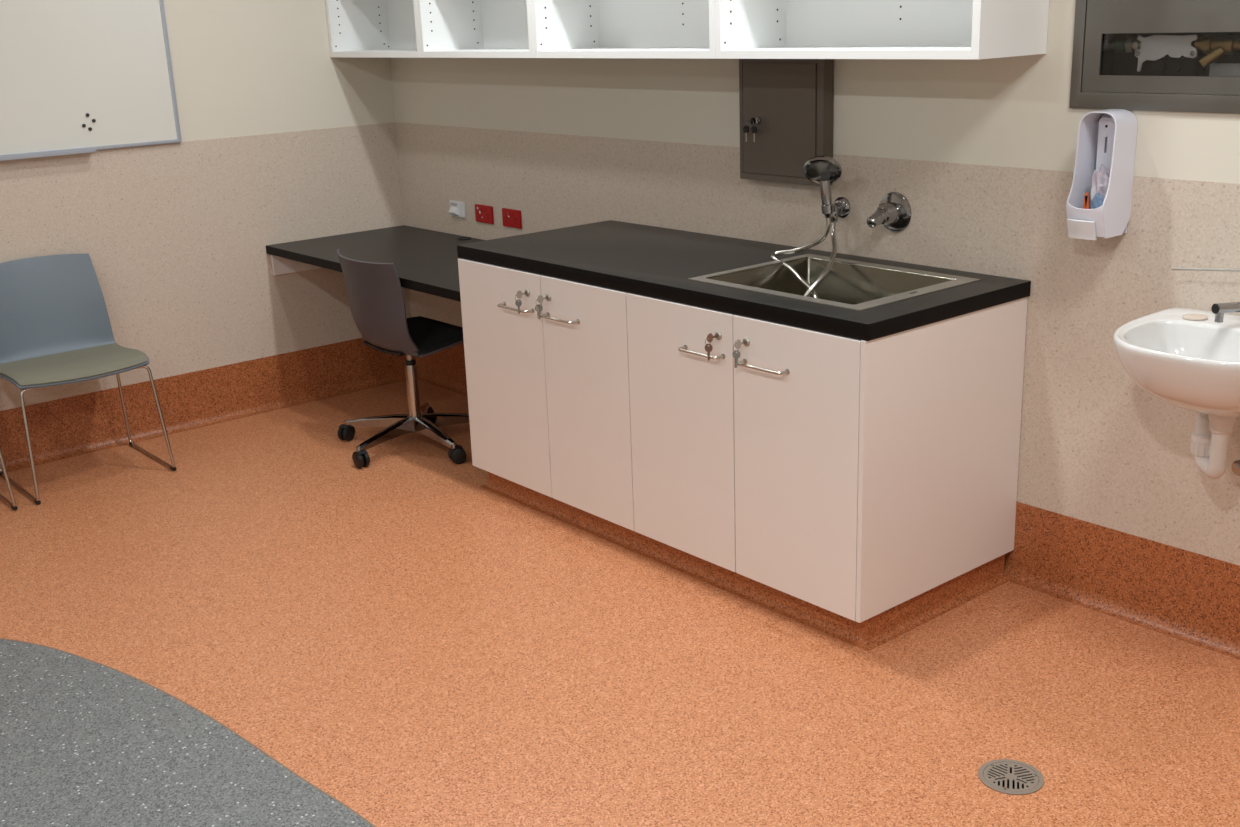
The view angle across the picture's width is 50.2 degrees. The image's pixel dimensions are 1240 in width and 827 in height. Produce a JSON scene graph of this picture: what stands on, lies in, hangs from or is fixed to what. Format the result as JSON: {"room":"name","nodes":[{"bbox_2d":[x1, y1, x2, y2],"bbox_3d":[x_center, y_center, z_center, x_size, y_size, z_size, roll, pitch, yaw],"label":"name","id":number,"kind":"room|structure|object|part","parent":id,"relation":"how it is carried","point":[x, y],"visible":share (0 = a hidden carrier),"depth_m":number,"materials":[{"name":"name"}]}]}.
{"room":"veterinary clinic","nodes":[
{"label":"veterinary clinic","id":0,"kind":"room"},
{"bbox_2d":[163,0,394,141],"bbox_3d":[-3.362,-0.797,4.277,6.000,2.800,0.100,-16,22,-38],"label":"wall","id":1,"kind":"structure","parent":0,"point":[240,67],"depth_m":5.64,"materials":[{"name":"beige paint"}]},
{"bbox_2d":[0,0,181,160],"bbox_3d":[-2.389,-1.385,4.860,1.500,0.905,0.053,-16,22,-38],"label":"whiteboard","id":2,"kind":"object","parent":1,"relation":"attached to","point":[62,61],"visible":1,"depth_m":5.15,"materials":[{"name":"white plastic"}]},
{"bbox_2d":[0,148,95,160],"bbox_3d":[-2.381,-0.953,4.971,0.810,0.014,0.034,-16,22,-38],"label":"tray","id":3,"kind":"object","parent":2,"relation":"on","point":[16,153],"depth_m":5.09,"materials":[{"name":"silver metal"}]},
{"bbox_2d":[0,122,410,410],"bbox_3d":[-3.308,-0.236,4.407,6.000,0.971,0.002,-16,22,-38],"label":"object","id":4,"kind":"structure","parent":1,"relation":"attached to","point":[175,236],"depth_m":5.63,"materials":[{"name":"beige plastic"}]},
{"bbox_2d":[0,338,414,471],"bbox_3d":[-3.275,0.345,4.569,6.000,0.240,0.039,-16,22,-38],"label":"baseboard","id":5,"kind":"structure","parent":1,"relation":"attached to","point":[59,429],"depth_m":5.72,"materials":[{"name":"orange plastic"}]},
{"bbox_2d":[0,380,1239,826],"bbox_3d":[-1.154,1.164,2.197,6.200,0.101,6.800,-16,22,-38],"label":"floor","id":6,"kind":"structure","parent":0,"point":[419,643],"depth_m":3.45,"materials":[{"name":"orange plastic"}]},
{"bbox_2d":[0,449,17,509],"bbox_3d":[-2.574,-0.036,4.725,0.533,0.826,0.507,-16,22,-38],"label":"chair","id":7,"kind":"object","parent":6,"relation":"on","point":[13,504],"visible":1,"depth_m":4.80,"materials":[{"name":"silver metal"}]},
{"bbox_2d":[0,254,176,504],"bbox_3d":[-2.117,-0.164,5.089,0.533,0.826,0.507,-16,22,-38],"label":"chair","id":8,"kind":"object","parent":6,"relation":"on","point":[55,325],"visible":0.98,"depth_m":5.14,"materials":[{"name":"blue plastic"}]},
{"bbox_3d":[-2.199,0.056,5.053,0.264,0.426,0.470,-16,22,-38],"label":"sled leg","id":9,"kind":"part","parent":8,"relation":"part of","materials":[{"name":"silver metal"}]},
{"bbox_3d":[-1.997,-0.001,5.213,0.264,0.426,0.470,-16,22,-38],"label":"sled leg","id":10,"kind":"part","parent":8,"relation":"part of","materials":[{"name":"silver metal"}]},
{"bbox_2d":[0,638,375,826],"bbox_3d":[-1.737,1.399,1.332,3.956,0.006,5.386,-16,22,-38],"label":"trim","id":11,"kind":"structure","parent":6,"relation":"on","point":[355,812],"depth_m":3.28,"materials":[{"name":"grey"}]},
{"bbox_2d":[337,249,469,467],"bbox_3d":[-0.821,-0.254,5.264,0.665,0.803,0.645,-16,22,-38],"label":"office chair","id":12,"kind":"object","parent":6,"relation":"on","point":[375,294],"visible":0.94,"depth_m":5.15,"materials":[{"name":"grey plastic"}]},
{"bbox_3d":[-0.990,0.027,5.423,0.295,0.062,0.048,3,18,18],"label":"arm","id":13,"kind":"part","parent":12,"relation":"part of","materials":[{"name":"silver metal"}]},
{"bbox_3d":[-0.928,0.080,5.243,0.048,0.062,0.295,10,21,35],"label":"arm","id":14,"kind":"part","parent":12,"relation":"part of","materials":[{"name":"silver metal"}]},
{"bbox_3d":[-0.831,-0.012,5.532,0.048,0.062,0.295,-2,17,0],"label":"arm","id":15,"kind":"part","parent":12,"relation":"part of","materials":[{"name":"silver metal"}]},
{"bbox_3d":[-0.732,0.073,5.242,0.048,0.062,0.295,-14,20,-34],"label":"arm","id":16,"kind":"part","parent":12,"relation":"part of","materials":[{"name":"silver metal"}]},
{"bbox_3d":[-0.671,0.016,5.420,0.295,0.062,0.048,-7,18,-17],"label":"arm","id":17,"kind":"part","parent":12,"relation":"part of","materials":[{"name":"silver metal"}]},
{"bbox_2d":[458,258,634,530],"bbox_3d":[-0.009,-0.157,4.607,0.738,0.768,0.910,-16,22,-38],"label":"base cabinet","id":18,"kind":"object","parent":6,"relation":"on","point":[549,396],"visible":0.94,"depth_m":4.36,"materials":[{"name":"white laminate"}]},
{"bbox_3d":[-0.394,-0.129,4.569,0.018,0.766,0.479,-16,22,-38],"label":"door","id":19,"kind":"part","parent":18,"relation":"part of","materials":[{"name":"white laminate"}]},
{"bbox_3d":[-0.350,-0.350,4.392,0.036,0.015,0.175,-16,22,-38],"label":"handle","id":20,"kind":"part","parent":18,"relation":"part of","materials":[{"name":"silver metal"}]},
{"bbox_2d":[515,291,525,313],"bbox_3d":[-0.325,-0.364,4.334,0.042,0.079,0.017,-8,18,-20],"label":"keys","id":21,"kind":"object","parent":18,"relation":"attached to","point":[519,294],"visible":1,"depth_m":4.33,"materials":[{"name":"grey metal"}]},
{"bbox_2d":[535,295,546,318],"bbox_3d":[-0.252,-0.341,4.250,0.044,0.079,0.017,-8,18,-20],"label":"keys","id":22,"kind":"object","parent":18,"relation":"attached to","point":[538,307],"visible":1,"depth_m":4.25,"materials":[{"name":"grey metal"}]},
{"bbox_3d":[-0.195,-0.302,4.214,0.036,0.015,0.172,-16,22,-38],"label":"handle","id":23,"kind":"part","parent":18,"relation":"part of","materials":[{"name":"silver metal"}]},
{"bbox_3d":[-0.101,-0.038,4.233,0.018,0.766,0.425,-16,22,-38],"label":"door","id":24,"kind":"part","parent":18,"relation":"part of","materials":[{"name":"white laminate"}]},
{"bbox_2d":[626,293,1027,622],"bbox_3d":[0.580,0.026,3.934,0.740,0.768,0.916,-16,22,-38],"label":"base cabinet","id":25,"kind":"object","parent":6,"relation":"on","point":[854,479],"visible":0.99,"depth_m":3.63,"materials":[{"name":"white laminate"}]},
{"bbox_3d":[0.183,0.050,3.908,0.018,0.766,0.449,-16,22,-38],"label":"door","id":26,"kind":"part","parent":25,"relation":"part of","materials":[{"name":"white laminate"}]},
{"bbox_3d":[0.226,-0.171,3.732,0.036,0.015,0.169,-16,22,-38],"label":"handle","id":27,"kind":"part","parent":25,"relation":"part of","materials":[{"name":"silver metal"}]},
{"bbox_2d":[705,333,716,360],"bbox_3d":[0.254,-0.185,3.672,0.042,0.079,0.017,-8,18,-20],"label":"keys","id":28,"kind":"object","parent":25,"relation":"attached to","point":[710,336],"visible":1,"depth_m":3.67,"materials":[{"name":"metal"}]},
{"bbox_2d":[732,340,744,367],"bbox_3d":[0.324,-0.163,3.592,0.042,0.079,0.017,-8,18,-20],"label":"keys","id":29,"kind":"object","parent":25,"relation":"attached to","point":[739,343],"visible":1,"depth_m":3.59,"materials":[{"name":"grey metal"}]},
{"bbox_2d":[457,220,1030,340],"bbox_3d":[0.290,-0.459,4.164,0.700,0.044,1.836,-16,22,-38],"label":"countertop","id":30,"kind":"structure","parent":25,"relation":"on","point":[651,261],"depth_m":4.04,"materials":[{"name":"black laminate"}]},
{"bbox_2d":[688,254,980,310],"bbox_3d":[0.612,-0.281,3.840,0.523,0.224,0.650,-16,22,-38],"label":"sink","id":31,"kind":"object","parent":30,"relation":"in","point":[849,284],"visible":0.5,"depth_m":4.00,"materials":[{"name":"metal"}]},
{"bbox_3d":[0.380,-0.123,3.555,0.036,0.015,0.173,-16,22,-38],"label":"handle","id":32,"kind":"part","parent":25,"relation":"part of","materials":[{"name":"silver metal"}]},
{"bbox_3d":[0.474,0.140,3.576,0.018,0.766,0.447,-16,22,-38],"label":"door","id":33,"kind":"part","parent":25,"relation":"part of","materials":[{"name":"white laminate"}]},
{"bbox_3d":[0.885,0.112,3.613,0.702,0.768,0.014,-16,22,-38],"label":"panel","id":34,"kind":"part","parent":25,"relation":"part of","materials":[{"name":"white laminate"}]},
{"bbox_2d":[978,759,1043,794],"bbox_3d":[0.871,0.837,2.951,0.141,0.063,0.141,3,18,16],"label":"floor drain","id":35,"kind":"object","parent":6,"relation":"in","point":[1006,776],"visible":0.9,"depth_m":2.95,"materials":[{"name":"metal"}]},
{"bbox_2d":[390,0,1239,183],"bbox_3d":[1.134,-0.781,3.668,0.120,2.800,6.800,-16,22,-38],"label":"wall","id":36,"kind":"structure","parent":0,"point":[1015,111],"depth_m":3.99,"materials":[{"name":"beige paint"}]},
{"bbox_2d":[325,0,420,57],"bbox_3d":[-0.932,-1.863,5.533,0.300,0.708,0.745,-16,22,-38],"label":"upper cabinet","id":37,"kind":"object","parent":36,"relation":"attached to","point":[356,28],"visible":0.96,"depth_m":5.83,"materials":[{"name":"white laminate"}]},
{"bbox_3d":[-1.164,-1.935,5.798,0.300,0.708,0.025,-16,22,-38],"label":"panel","id":38,"kind":"part","parent":37,"relation":"part of","materials":[{"name":"white laminate"}]},
{"bbox_3d":[-0.919,-1.536,5.633,0.300,0.024,0.697,-16,22,-38],"label":"panel","id":39,"kind":"part","parent":37,"relation":"part of","materials":[{"name":"white laminate"}]},
{"bbox_3d":[-0.821,-1.894,5.621,0.011,0.660,0.697,-16,22,-38],"label":"panel","id":40,"kind":"part","parent":37,"relation":"part of","materials":[{"name":"white laminate"}]},
{"bbox_3d":[-0.700,-1.790,5.267,0.300,0.708,0.024,-16,22,-38],"label":"panel","id":41,"kind":"part","parent":37,"relation":"part of","materials":[{"name":"white laminate"}]},
{"bbox_2d":[266,225,484,301],"bbox_3d":[-0.790,-0.596,5.467,0.703,0.138,1.534,-16,22,-38],"label":"desk","id":42,"kind":"object","parent":36,"relation":"attached to","point":[424,260],"visible":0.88,"depth_m":5.58,"materials":[{"name":"black laminate"}]},
{"bbox_3d":[-1.277,-0.729,6.033,0.666,0.098,0.018,-16,22,-38],"label":"rail","id":43,"kind":"part","parent":42,"relation":"part of","materials":[{"name":"white laminate"}]},
{"bbox_2d":[448,200,465,217],"bbox_3d":[-0.724,-0.900,5.832,0.028,0.069,0.116,-16,22,-38],"label":"outlet","id":44,"kind":"object","parent":36,"relation":"attached to","point":[457,208],"visible":1,"depth_m":5.83,"materials":[{"name":"white plastic"}]},
{"bbox_2d":[448,207,458,214],"bbox_3d":[-0.736,-0.893,5.843,0.019,0.032,0.062,-16,22,-38],"label":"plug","id":45,"kind":"object","parent":44,"relation":"attached to","point":[453,210],"depth_m":5.84,"materials":[{"name":"white plastic"}]},
{"bbox_2d":[417,0,533,57],"bbox_3d":[-0.449,-1.713,4.980,0.300,0.708,0.752,-16,22,-38],"label":"upper cabinet","id":46,"kind":"object","parent":36,"relation":"attached to","point":[447,28],"visible":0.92,"depth_m":5.27,"materials":[{"name":"white laminate"}]},
{"bbox_3d":[-0.683,-1.785,5.248,0.300,0.708,0.025,-16,22,-38],"label":"panel","id":47,"kind":"part","parent":46,"relation":"part of","materials":[{"name":"white laminate"}]},
{"bbox_3d":[-0.436,-1.386,5.080,0.300,0.024,0.704,-16,22,-38],"label":"panel","id":48,"kind":"part","parent":46,"relation":"part of","materials":[{"name":"white laminate"}]},
{"bbox_3d":[-0.339,-1.744,5.068,0.011,0.660,0.704,-16,22,-38],"label":"panel","id":49,"kind":"part","parent":46,"relation":"part of","materials":[{"name":"white laminate"}]},
{"bbox_3d":[-0.214,-1.640,4.711,0.300,0.708,0.024,-16,22,-38],"label":"panel","id":50,"kind":"part","parent":46,"relation":"part of","materials":[{"name":"white laminate"}]},
{"bbox_2d":[475,204,493,223],"bbox_3d":[-0.585,-0.858,5.687,0.012,0.076,0.130,-16,22,-38],"label":"power outlet","id":51,"kind":"object","parent":36,"relation":"attached to","point":[483,213],"visible":1,"depth_m":5.68,"materials":[{"name":"red plastic"}]},
{"bbox_2d":[502,208,521,228],"bbox_3d":[-0.454,-0.817,5.536,0.012,0.076,0.130,-16,22,-38],"label":"power outlet","id":52,"kind":"object","parent":36,"relation":"attached to","point":[510,217],"visible":1,"depth_m":5.53,"materials":[{"name":"red plastic"}]},
{"bbox_2d":[531,0,714,58],"bbox_3d":[0.093,-1.544,4.360,0.300,0.708,0.927,-16,22,-38],"label":"upper cabinet","id":53,"kind":"object","parent":36,"relation":"attached to","point":[657,29],"visible":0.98,"depth_m":4.67,"materials":[{"name":"white laminate"}]},
{"bbox_3d":[-0.198,-1.635,4.693,0.300,0.708,0.025,-16,22,-38],"label":"panel","id":54,"kind":"part","parent":53,"relation":"part of","materials":[{"name":"white laminate"}]},
{"bbox_3d":[0.105,-1.217,4.460,0.300,0.024,0.879,-16,22,-38],"label":"panel","id":55,"kind":"part","parent":53,"relation":"part of","materials":[{"name":"white laminate"}]},
{"bbox_3d":[0.203,-1.575,4.448,0.012,0.660,0.879,-16,22,-38],"label":"panel","id":56,"kind":"part","parent":53,"relation":"part of","materials":[{"name":"white laminate"}]},
{"bbox_3d":[0.384,-1.454,4.027,0.300,0.708,0.024,-16,22,-38],"label":"panel","id":57,"kind":"part","parent":53,"relation":"part of","materials":[{"name":"white laminate"}]},
{"bbox_2d":[739,59,833,185],"bbox_3d":[0.525,-0.940,4.227,0.057,0.396,0.364,-16,22,-38],"label":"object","id":58,"kind":"object","parent":36,"relation":"attached to","point":[790,101],"visible":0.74,"depth_m":4.20,"materials":[{"name":"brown metal"}]},
{"bbox_2d":[743,118,756,141],"bbox_3d":[0.427,-0.919,4.284,0.022,0.077,0.060,-16,22,-38],"label":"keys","id":59,"kind":"object","parent":58,"relation":"hanging from","point":[753,120],"visible":1,"depth_m":4.27,"materials":[{"name":"metal"}]},
{"bbox_3d":[0.506,-0.938,4.222,0.004,0.351,0.316,-16,22,-38],"label":"door","id":60,"kind":"part","parent":58,"relation":"part of","materials":[{"name":"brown metal"}]},
{"bbox_2d":[770,155,849,298],"bbox_3d":[0.557,-0.510,4.039,0.227,0.547,0.424,4,18,20],"label":"shower","id":61,"kind":"object","parent":36,"relation":"attached to","point":[822,170],"visible":0.8,"depth_m":4.00,"materials":[{"name":"silver metal"}]},
{"bbox_2d":[395,122,1239,565],"bbox_3d":[1.109,-0.216,3.798,0.002,0.971,6.598,-16,22,-38],"label":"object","id":62,"kind":"structure","parent":36,"relation":"attached to","point":[1096,447],"depth_m":3.75,"materials":[{"name":"beige plastic"}]},
{"bbox_2d":[415,342,1239,659],"bbox_3d":[0.870,0.433,3.767,0.683,0.240,6.600,-16,22,-38],"label":"baseboard","id":63,"kind":"structure","parent":36,"relation":"attached to","point":[1181,594],"depth_m":3.74,"materials":[{"name":"orange plastic"}]},
{"bbox_2d":[714,0,1048,59],"bbox_3d":[0.698,-1.356,3.667,0.300,0.708,0.950,-16,22,-38],"label":"upper cabinet","id":64,"kind":"object","parent":36,"relation":"attached to","point":[744,29],"visible":1,"depth_m":3.83,"materials":[{"name":"white laminate"}]},
{"bbox_3d":[0.400,-1.449,4.008,0.300,0.708,0.025,-16,22,-38],"label":"panel","id":65,"kind":"part","parent":64,"relation":"part of","materials":[{"name":"white laminate"}]},
{"bbox_3d":[0.710,-1.029,3.766,0.300,0.024,0.902,-16,22,-38],"label":"panel","id":66,"kind":"part","parent":64,"relation":"part of","materials":[{"name":"white laminate"}]},
{"bbox_3d":[0.808,-1.387,3.755,0.012,0.660,0.902,-16,22,-38],"label":"panel","id":67,"kind":"part","parent":64,"relation":"part of","materials":[{"name":"white laminate"}]},
{"bbox_3d":[0.996,-1.263,3.325,0.300,0.708,0.024,-16,22,-38],"label":"panel","id":68,"kind":"part","parent":64,"relation":"part of","materials":[{"name":"white laminate"}]},
{"bbox_2d":[867,192,910,232],"bbox_3d":[0.784,-0.596,3.966,0.128,0.124,0.124,-16,22,-38],"label":"mixer","id":69,"kind":"object","parent":36,"relation":"attached to","point":[893,212],"visible":1,"depth_m":3.96,"materials":[{"name":"silver metal"}]},
{"bbox_3d":[0.769,-0.586,3.954,0.085,0.054,0.049,-16,22,-38],"label":"lever","id":70,"kind":"part","parent":69,"relation":"part of","materials":[{"name":"silver metal"}]},
{"bbox_2d":[1066,109,1136,239],"bbox_3d":[1.229,-0.613,3.390,0.143,0.318,0.108,-16,22,-38],"label":"soap dispenser","id":71,"kind":"object","parent":36,"relation":"attached to","point":[1107,137],"visible":0.97,"depth_m":3.39,"materials":[{"name":"white plastic"}]},
{"bbox_2d":[1083,192,1088,208],"bbox_3d":[1.201,-0.538,3.417,0.002,0.066,0.016,-16,22,-38],"label":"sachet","id":72,"kind":"object","parent":71,"relation":"in","point":[1086,193],"visible":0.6,"depth_m":3.41,"materials":[{"name":"orange plastic"}]},
{"bbox_2d":[1067,202,1104,236],"bbox_3d":[1.192,-0.497,3.389,0.030,0.085,0.100,-16,22,-38],"label":"tray","id":73,"kind":"object","parent":71,"relation":"on","point":[1080,222],"depth_m":3.38,"materials":[{"name":"white plastic"}]},
{"bbox_2d":[1085,197,1088,208],"bbox_3d":[1.206,-0.533,3.413,0.002,0.059,0.018,-16,22,-38],"label":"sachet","id":74,"kind":"object","parent":71,"relation":"in","point":[1087,198],"visible":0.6,"depth_m":3.41,"materials":[{"name":"orange plastic"}]},
{"bbox_2d":[1090,193,1103,208],"bbox_3d":[1.222,-0.530,3.383,0.017,0.071,0.042,-16,22,-38],"label":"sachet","id":75,"kind":"object","parent":71,"relation":"on","point":[1098,200],"visible":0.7,"depth_m":3.38,"materials":[{"name":"blue plastic"}]},
{"bbox_2d":[1090,163,1109,204],"bbox_3d":[1.240,-0.569,3.401,0.051,0.145,0.067,-16,22,-38],"label":"plastic bag","id":76,"kind":"object","parent":71,"relation":"on","point":[1100,180],"visible":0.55,"depth_m":3.38,"materials":[{"name":"white plastic"}]},
{"bbox_3d":[1.263,-0.655,3.404,0.003,0.209,0.078,-16,22,-38],"label":"plate","id":77,"kind":"part","parent":71,"relation":"part of","materials":[{"name":"white plastic"}]},
{"bbox_3d":[1.281,-0.626,3.431,0.004,0.308,0.096,-16,22,-38],"label":"plate","id":78,"kind":"part","parent":71,"relation":"part of","materials":[{"name":"white plastic"}]},
{"bbox_2d":[1069,0,1239,113],"bbox_3d":[1.522,-1.044,3.067,0.112,0.676,0.958,-16,22,-38],"label":"panel","id":79,"kind":"object","parent":36,"relation":"attached to","point":[1190,48],"visible":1,"depth_m":3.28,"materials":[{"name":"metal"}]},
{"bbox_2d":[1113,308,1239,416],"bbox_3d":[1.401,-0.091,3.090,0.467,0.190,0.476,-16,22,-38],"label":"washbasin","id":80,"kind":"object","parent":36,"relation":"attached to","point":[1183,358],"visible":1,"depth_m":3.04,"materials":[{"name":"white ceramic"}]},
{"bbox_2d":[1172,267,1239,322],"bbox_3d":[1.451,-0.288,3.191,0.151,0.139,0.211,-4,17,-7],"label":"tap","id":81,"kind":"object","parent":80,"relation":"on","point":[1219,309],"visible":1,"depth_m":3.10,"materials":[{"name":"silver metal"}]},
{"bbox_3d":[1.446,-0.342,3.192,0.036,0.037,0.222,-16,22,-38],"label":"lever","id":82,"kind":"part","parent":81,"relation":"part of","materials":[{"name":"metal"}]},
{"bbox_3d":[1.452,-0.250,3.120,0.126,0.033,0.025,-9,18,-21],"label":"spout","id":83,"kind":"part","parent":81,"relation":"part of","materials":[{"name":"silver metal"}]},
{"bbox_2d":[1190,413,1235,478],"bbox_3d":[1.456,0.051,3.239,0.100,0.171,0.265,7,19,28],"label":"trap","id":84,"kind":"object","parent":80,"relation":"attached to","point":[1210,437],"visible":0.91,"depth_m":3.15,"materials":[{"name":"white plastic"}]},
{"bbox_2d":[1232,460,1239,475],"bbox_3d":[1.553,0.059,3.242,0.114,0.188,0.056,-16,22,-38],"label":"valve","id":85,"kind":"object","parent":36,"relation":"attached to","point":[1236,464],"visible":1,"depth_m":3.23,"materials":[{"name":"silver metal"}]}
]}

